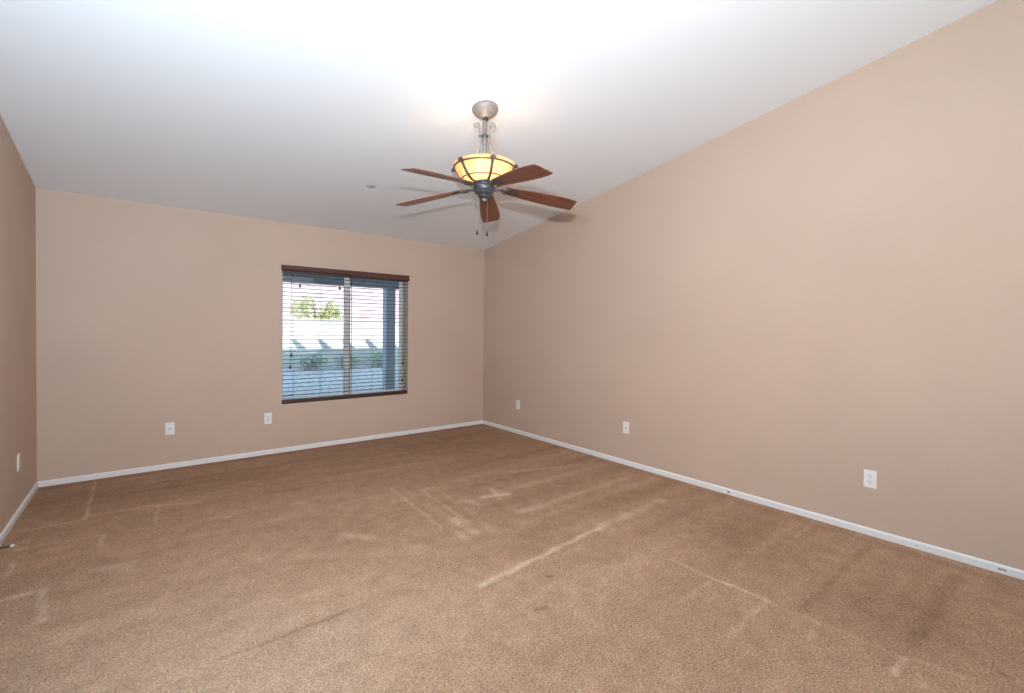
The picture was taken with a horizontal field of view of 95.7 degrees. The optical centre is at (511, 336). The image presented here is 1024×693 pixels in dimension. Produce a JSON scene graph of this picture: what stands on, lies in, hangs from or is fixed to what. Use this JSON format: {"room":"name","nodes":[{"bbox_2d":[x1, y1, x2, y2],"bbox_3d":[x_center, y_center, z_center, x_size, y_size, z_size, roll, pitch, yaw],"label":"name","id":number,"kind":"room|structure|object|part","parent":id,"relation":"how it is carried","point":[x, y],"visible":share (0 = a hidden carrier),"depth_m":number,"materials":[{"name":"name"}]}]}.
{"room":"empty bedroom","nodes":[
{"label":"empty bedroom","id":0,"kind":"room"},
{"bbox_2d":[0,115,36,533],"bbox_3d":[-1.755,-0.363,0.987,0.140,3.720,6.981,0,1,-38],"label":"wall","id":1,"kind":"structure","parent":0,"point":[18,430],"depth_m":3.19,"materials":[{"name":"beige paint"}]},
{"bbox_2d":[0,544,14,548],"bbox_3d":[-2.954,1.231,2.696,0.088,0.030,0.023,0,1,-12],"label":"door stop","id":2,"kind":"object","parent":1,"relation":"attached to","point":[12,545],"visible":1,"depth_m":2.70,"materials":[{"name":"grey metal"}]},
{"bbox_2d":[17,453,19,471],"bbox_3d":[-3.439,0.880,3.230,0.008,0.116,0.071,0,1,-38],"label":"wall outlet","id":3,"kind":"object","parent":1,"relation":"attached to","point":[18,455],"visible":1,"depth_m":3.21,"materials":[{"name":"white plastic"}]},
{"bbox_2d":[0,482,38,545],"bbox_3d":[-1.749,1.272,1.105,0.013,0.047,6.861,0,1,-38],"label":"baseboard","id":4,"kind":"structure","parent":1,"relation":"attached to","point":[4,533],"depth_m":3.18,"materials":[{"name":"white wood"}]},
{"bbox_2d":[36,188,483,480],"bbox_3d":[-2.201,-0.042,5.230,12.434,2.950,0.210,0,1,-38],"label":"wall","id":5,"kind":"structure","parent":0,"point":[149,316],"depth_m":4.45,"materials":[{"name":"beige paint"}]},
{"bbox_2d":[165,422,174,434],"bbox_3d":[-3.191,0.864,4.321,0.071,0.116,0.016,0,1,-38],"label":"cable jack","id":6,"kind":"object","parent":5,"relation":"attached to","point":[169,427],"visible":1,"depth_m":4.32,"materials":[{"name":"white plastic"}]},
{"bbox_2d":[37,420,482,486],"bbox_3d":[-2.145,1.211,5.160,4.434,0.047,0.013,0,1,-38],"label":"baseboard","id":7,"kind":"structure","parent":5,"relation":"attached to","point":[44,483],"depth_m":4.63,"materials":[{"name":"white wood"}]},
{"bbox_2d":[264,413,271,423],"bbox_3d":[-2.546,0.860,4.837,0.071,0.116,0.008,0,1,-38],"label":"wall outlet","id":8,"kind":"object","parent":5,"relation":"attached to","point":[267,416],"visible":1,"depth_m":4.83,"materials":[{"name":"white plastic"}]},
{"bbox_2d":[282,273,403,398],"bbox_3d":[-1.973,-0.009,5.487,1.448,1.462,0.073,0,1,-38],"label":"window","id":9,"kind":"structure","parent":5,"relation":"in","point":[346,294],"depth_m":5.51,"materials":[{"name":"white plastic"}]},
{"bbox_3d":[-2.233,-0.009,5.267,0.719,1.414,0.026,0,1,-38],"label":"sliding sash","id":10,"kind":"part","parent":9,"relation":"part of","materials":[{"name":"clear glass"}]},
{"bbox_2d":[281,265,350,403],"bbox_3d":[-2.169,-0.017,5.144,0.731,1.475,0.079,0,1,-38],"label":"window blind","id":11,"kind":"object","parent":9,"relation":"attached to","point":[291,269],"visible":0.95,"depth_m":5.12,"materials":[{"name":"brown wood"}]},
{"bbox_3d":[-2.365,-0.194,4.955,0.004,1.011,0.014,1,1,36],"label":"lift cord","id":12,"kind":"part","parent":11,"relation":"part of","materials":[{"name":"fabric"}]},
{"bbox_3d":[-2.364,-0.010,5.005,0.002,1.390,0.055,0,1,-38],"label":"ladder cord","id":13,"kind":"part","parent":11,"relation":"part of","materials":[{"name":"fabric"}]},
{"bbox_3d":[-2.167,-0.706,5.149,0.714,0.058,0.050,0,1,-38],"label":"head rail","id":14,"kind":"part","parent":11,"relation":"part of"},
{"bbox_3d":[-2.179,0.700,5.166,0.718,0.040,0.055,0,1,-38],"label":"rail","id":15,"kind":"part","parent":11,"relation":"part of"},
{"bbox_3d":[-2.141,-0.011,5.182,0.002,1.390,0.055,0,1,-38],"label":"ladder cord","id":16,"kind":"part","parent":11,"relation":"part of","materials":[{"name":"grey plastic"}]},
{"bbox_3d":[-1.938,-0.011,5.343,0.002,1.390,0.055,0,1,-38],"label":"ladder cord","id":17,"kind":"part","parent":11,"relation":"part of","materials":[{"name":"fabric"}]},
{"bbox_3d":[-1.704,-0.010,5.722,0.687,1.414,0.026,0,1,-38],"label":"fixed sash","id":18,"kind":"part","parent":9,"relation":"part of","materials":[{"name":"clear glass"}]},
{"bbox_2d":[348,271,409,397],"bbox_3d":[-1.597,-0.017,5.599,0.729,1.475,0.082,0,1,-38],"label":"window blind","id":19,"kind":"object","parent":9,"relation":"attached to","point":[354,274],"visible":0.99,"depth_m":5.56,"materials":[{"name":"brown wood"}]},
{"bbox_3d":[-1.878,-0.011,5.391,0.007,1.390,0.060,0,1,-38],"label":"ladder cord","id":20,"kind":"part","parent":19,"relation":"part of","materials":[{"name":"fabric"}]},
{"bbox_3d":[-1.614,0.700,5.615,0.718,0.040,0.055,0,1,-38],"label":"rail","id":21,"kind":"part","parent":19,"relation":"part of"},
{"bbox_3d":[-1.601,-0.707,5.597,0.714,0.058,0.050,0,1,-38],"label":"head rail","id":22,"kind":"part","parent":19,"relation":"part of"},
{"bbox_3d":[-1.975,-0.009,5.490,1.448,1.462,0.065,0,1,-38],"label":"frame","id":23,"kind":"part","parent":9,"relation":"part of","materials":[{"name":"white plastic"}]},
{"bbox_2d":[0,0,997,249],"bbox_3d":[0.107,-1.786,2.318,4.714,1.289,7.161,0,1,-38],"label":"ceiling","id":24,"kind":"structure","parent":0,"point":[286,111],"depth_m":2.93,"materials":[{"name":"white paint"}]},
{"bbox_2d":[366,184,375,187],"bbox_3d":[-1.286,-1.366,4.225,0.086,0.017,0.085,0,1,-33],"label":"cover plate","id":25,"kind":"object","parent":24,"relation":"attached to","point":[368,185],"visible":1,"depth_m":4.22,"materials":[{"name":"grey plastic"}]},
{"bbox_2d":[396,100,576,235],"bbox_3d":[-0.174,-1.135,3.153,1.302,0.897,1.267,0,0,-38],"label":"ceiling fan","id":26,"kind":"object","parent":24,"relation":"hanging from","point":[485,172],"visible":1,"depth_m":3.12,"materials":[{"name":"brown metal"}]},
{"bbox_3d":[-0.576,-0.986,3.326,0.517,0.083,0.151,1,0,20],"label":"blade","id":27,"kind":"part","parent":26,"relation":"part of","materials":[{"name":"brown wood"}]},
{"bbox_3d":[-0.441,-0.985,2.865,0.151,0.083,0.517,1,0,38],"label":"blade","id":28,"kind":"part","parent":26,"relation":"part of","materials":[{"name":"brown wood"}]},
{"bbox_3d":[-0.190,-1.111,3.187,0.432,0.123,0.432,0,0,-38],"label":"lamp shade","id":29,"kind":"part","parent":26,"relation":"part of","materials":[{"name":"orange glass"}]},
{"bbox_3d":[-0.178,-0.983,3.596,0.151,0.083,0.517,1,0,2],"label":"blade","id":30,"kind":"part","parent":26,"relation":"part of","materials":[{"name":"brown wood"}]},
{"bbox_3d":[0.038,-0.980,2.850,0.151,0.083,0.517,0,0,-34],"label":"blade","id":31,"kind":"part","parent":26,"relation":"part of","materials":[{"name":"brown wood"}]},
{"bbox_3d":[0.201,-0.979,3.302,0.517,0.083,0.151,1,0,-16],"label":"blade","id":32,"kind":"part","parent":26,"relation":"part of","materials":[{"name":"brown wood"}]},
{"bbox_2d":[0,424,1023,692],"bbox_3d":[-0.018,1.294,2.479,4.434,0.001,6.861,0,1,-38],"label":"floor","id":33,"kind":"structure","parent":0,"point":[479,558],"depth_m":2.38,"materials":[{"name":"brown carpet"}]},
{"bbox_2d":[483,0,1023,570],"bbox_3d":[1.828,-0.367,3.829,0.140,3.720,6.981,0,1,-38],"label":"wall","id":34,"kind":"structure","parent":0,"point":[826,288],"depth_m":3.28,"materials":[{"name":"beige paint"}]},
{"bbox_2d":[516,400,519,409],"bbox_3d":[0.075,0.878,5.923,0.008,0.116,0.071,0,1,-38],"label":"wall outlet","id":35,"kind":"object","parent":34,"relation":"attached to","point":[517,401],"visible":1,"depth_m":5.91,"materials":[{"name":"white plastic"}]},
{"bbox_2d":[623,421,628,433],"bbox_3d":[1.130,0.907,4.592,0.008,0.116,0.071,0,1,-38],"label":"phone jack","id":36,"kind":"object","parent":34,"relation":"attached to","point":[625,424],"visible":1,"depth_m":4.59,"materials":[{"name":"white plastic"}]},
{"bbox_2d":[483,420,1023,579],"bbox_3d":[1.714,1.269,3.852,0.014,0.047,6.861,0,1,-38],"label":"baseboard","id":37,"kind":"structure","parent":34,"relation":"attached to","point":[992,566],"depth_m":3.31,"materials":[{"name":"white wood"}]},
{"bbox_2d":[863,469,876,488],"bbox_3d":[2.355,0.941,3.048,0.008,0.116,0.071,0,1,-38],"label":"wall outlet","id":38,"kind":"object","parent":34,"relation":"attached to","point":[870,477],"visible":1,"depth_m":3.04,"materials":[{"name":"white plastic"}]},
{"label":"outside","id":39,"kind":"structure","parent":0,"visible":0},
{"bbox_2d":[282,364,397,397],"bbox_3d":[-14.380,0.675,42.270,90.000,0.840,66.650,0,1,-38],"label":"ground","id":40,"kind":"structure","parent":39,"point":[302,370],"depth_m":10.62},
{"bbox_2d":[297,352,327,369],"bbox_3d":[-4.914,0.606,11.416,0.736,0.476,0.319,0,1,-38],"label":"shrub","id":41,"kind":"object","parent":40,"relation":"on","point":[312,358],"visible":0.86,"depth_m":11.37,"materials":[{"name":"green plant"}]},
{"bbox_2d":[289,294,343,319],"bbox_3d":[-5.804,0.001,13.743,1.147,2.500,1.327,1,1,13],"label":"tree","id":42,"kind":"object","parent":40,"relation":"on","point":[325,311],"visible":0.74,"depth_m":13.65,"materials":[{"name":"green plant"}]},
{"bbox_2d":[283,319,398,366],"bbox_3d":[4.004,0.408,19.091,90.000,1.690,0.260,0,1,-38],"label":"wall","id":43,"kind":"structure","parent":40,"relation":"on","point":[300,326],"depth_m":12.03,"materials":[{"name":"white paint"}]},
{"bbox_2d":[333,352,360,367],"bbox_3d":[-4.240,0.609,11.943,0.727,0.470,0.343,0,1,-38],"label":"shrub","id":44,"kind":"object","parent":40,"relation":"on","point":[339,358],"visible":0.44,"depth_m":11.91,"materials":[{"name":"green plant"}]},
{"bbox_2d":[366,350,382,366],"bbox_3d":[-3.567,0.612,12.470,0.726,0.462,0.324,0,1,-38],"label":"shrub","id":45,"kind":"object","parent":40,"relation":"on","point":[373,356],"visible":0.62,"depth_m":12.36,"materials":[{"name":"green plant"}]},
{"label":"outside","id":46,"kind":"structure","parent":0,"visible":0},
{"bbox_2d":[283,282,398,320],"bbox_3d":[-1.183,-3.810,51.776,142.500,9.211,29.198,0,1,-38],"label":"hillside","id":47,"kind":"structure","parent":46,"point":[358,311],"depth_m":34.02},
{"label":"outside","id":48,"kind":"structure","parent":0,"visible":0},
{"bbox_3d":[7.301,1.345,14.935,90.000,0.100,3.140,0,1,-38],"label":"patio slab","id":49,"kind":"object","parent":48,"visible":0},
{"bbox_2d":[283,273,398,389],"bbox_3d":[-2.688,0.038,7.412,23.000,2.520,3.810,0,1,-38],"label":"patio cover","id":50,"kind":"object","parent":49,"relation":"on","point":[391,331],"visible":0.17,"depth_m":8.80,"materials":[{"name":"blue paint"}]},
{"bbox_3d":[-2.365,0.187,8.898,0.222,2.187,0.222,0,1,-38],"label":"post","id":51,"kind":"part","parent":50,"relation":"part of","materials":[{"name":"blue paint"}]}
]}

